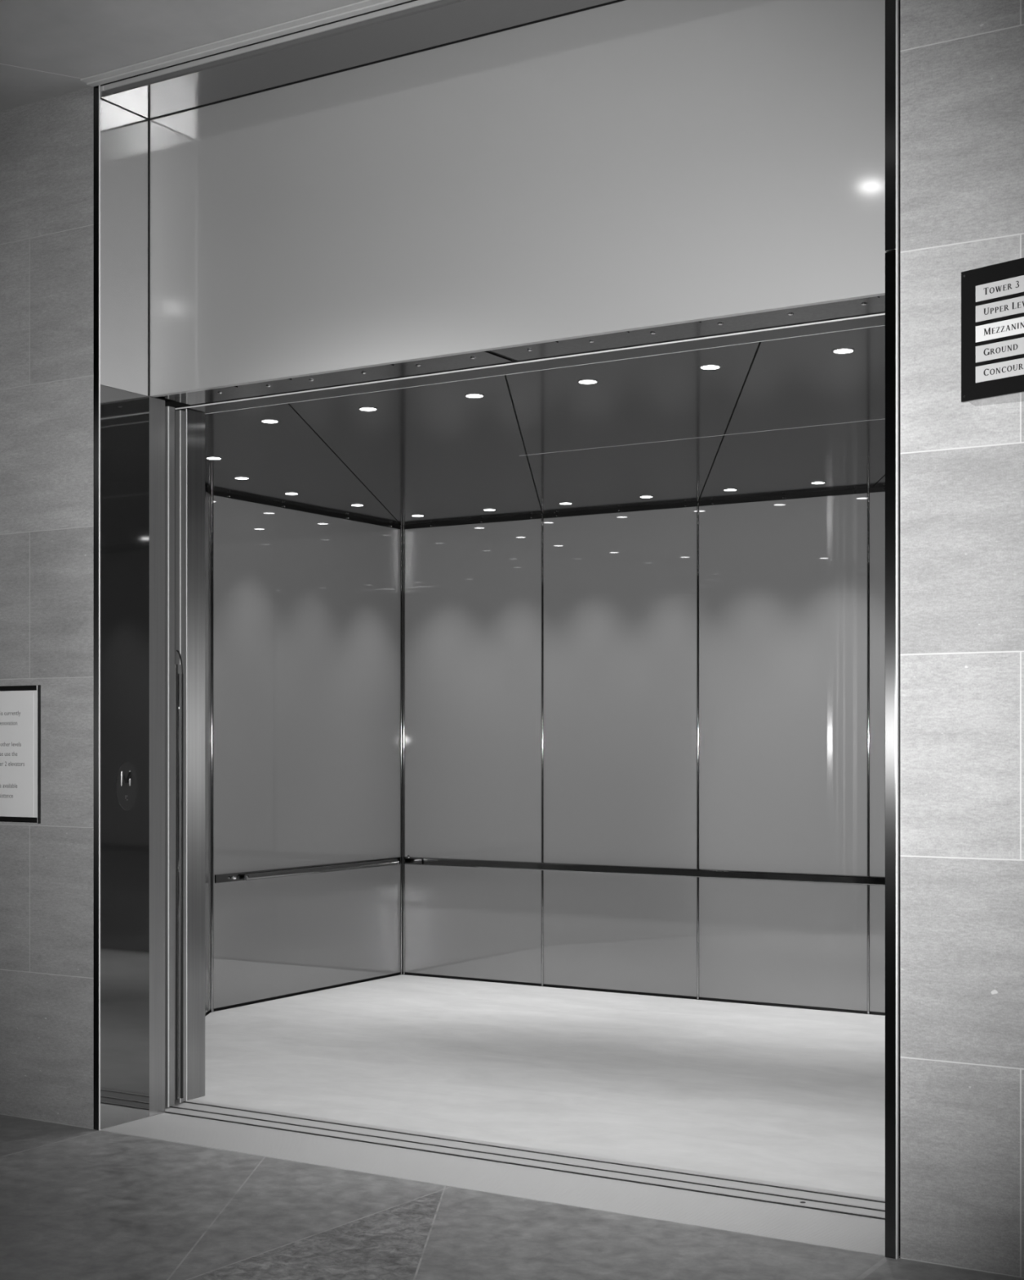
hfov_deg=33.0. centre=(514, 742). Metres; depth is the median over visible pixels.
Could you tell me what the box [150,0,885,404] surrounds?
transom panel
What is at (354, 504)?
recessed light
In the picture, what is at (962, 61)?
wall
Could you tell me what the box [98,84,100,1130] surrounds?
trim
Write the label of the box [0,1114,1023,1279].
floor
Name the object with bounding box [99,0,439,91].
trim
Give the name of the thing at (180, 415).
door
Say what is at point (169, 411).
door
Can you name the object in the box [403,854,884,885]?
handrail
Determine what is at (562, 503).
recessed light
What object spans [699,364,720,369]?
recessed light
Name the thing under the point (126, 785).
plaque
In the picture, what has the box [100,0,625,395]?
trim
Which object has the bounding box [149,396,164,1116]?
trim
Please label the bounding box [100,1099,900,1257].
sill
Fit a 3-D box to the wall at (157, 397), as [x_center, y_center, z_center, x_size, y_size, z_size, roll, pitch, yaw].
[-0.168,-1.741,6.612,4.800,0.494,0.250,0,0,31]
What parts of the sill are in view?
track rail, track rail, track rail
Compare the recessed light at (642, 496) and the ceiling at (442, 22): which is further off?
the recessed light at (642, 496)
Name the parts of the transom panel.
soffit plate, soffit plate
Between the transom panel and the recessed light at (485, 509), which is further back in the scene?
the recessed light at (485, 509)
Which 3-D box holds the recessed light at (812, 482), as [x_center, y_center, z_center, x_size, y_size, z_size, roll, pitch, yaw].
[1.710,-1.466,9.754,0.084,0.003,0.084,0,0,31]
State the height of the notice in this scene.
0.573 m
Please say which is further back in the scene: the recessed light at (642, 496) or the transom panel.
the recessed light at (642, 496)
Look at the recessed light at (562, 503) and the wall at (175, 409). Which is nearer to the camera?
the wall at (175, 409)
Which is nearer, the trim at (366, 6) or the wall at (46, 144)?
the trim at (366, 6)
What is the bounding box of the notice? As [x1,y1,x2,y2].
[0,684,40,823]
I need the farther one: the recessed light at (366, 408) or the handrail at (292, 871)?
the handrail at (292, 871)
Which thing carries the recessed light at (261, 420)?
attached to the car
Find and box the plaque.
[115,761,137,810]
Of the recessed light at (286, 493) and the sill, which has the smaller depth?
the sill
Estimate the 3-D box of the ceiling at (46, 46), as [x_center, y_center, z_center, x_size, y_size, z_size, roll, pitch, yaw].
[-2.034,-2.720,1.641,15.000,0.120,9.500,0,0,31]
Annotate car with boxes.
[164,311,884,1197]
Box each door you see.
[164,405,174,1106]
[174,409,186,1102]
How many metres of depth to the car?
10.25 m
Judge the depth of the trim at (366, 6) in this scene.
6.53 m
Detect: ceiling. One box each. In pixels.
[0,0,364,111]
[100,0,619,119]
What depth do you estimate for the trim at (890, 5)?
5.25 m
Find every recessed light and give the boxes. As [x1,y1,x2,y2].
[205,456,222,459]
[234,476,248,479]
[260,419,278,422]
[284,492,297,494]
[350,503,364,506]
[358,406,377,410]
[464,393,484,397]
[482,508,495,511]
[558,502,572,504]
[577,379,597,383]
[639,495,653,497]
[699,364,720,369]
[723,488,737,491]
[810,481,825,484]
[831,347,854,353]
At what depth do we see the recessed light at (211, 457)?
8.91 m
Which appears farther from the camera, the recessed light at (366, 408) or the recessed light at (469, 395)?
the recessed light at (366, 408)
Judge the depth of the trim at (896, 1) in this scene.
5.24 m
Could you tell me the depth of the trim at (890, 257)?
5.25 m
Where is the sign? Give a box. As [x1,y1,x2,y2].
[960,257,1023,406]
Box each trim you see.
[80,0,411,87]
[93,85,98,1129]
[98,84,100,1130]
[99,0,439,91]
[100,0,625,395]
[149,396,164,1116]
[884,0,900,253]
[884,251,900,1258]
[895,0,897,1258]
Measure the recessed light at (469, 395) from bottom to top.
0.003 m
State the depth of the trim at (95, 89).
6.99 m
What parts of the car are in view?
return panel, wall panel, ceiling panel, wall panel, ceiling panel, wall panel, wall panel, ceiling panel, wall panel, ceiling panel, wall panel, ceiling panel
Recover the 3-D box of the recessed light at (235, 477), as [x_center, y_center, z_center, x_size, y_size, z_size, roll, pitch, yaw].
[-1.510,-1.466,9.584,0.084,0.003,0.084,0,0,31]
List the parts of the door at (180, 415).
guide rod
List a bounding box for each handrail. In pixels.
[214,857,401,883]
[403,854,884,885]
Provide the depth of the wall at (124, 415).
7.11 m
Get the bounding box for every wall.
[0,86,93,1128]
[100,99,149,1128]
[154,396,173,402]
[174,408,175,1103]
[900,0,1023,1277]
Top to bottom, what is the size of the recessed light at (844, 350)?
0.003 m
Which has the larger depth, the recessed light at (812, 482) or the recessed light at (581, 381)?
the recessed light at (812, 482)

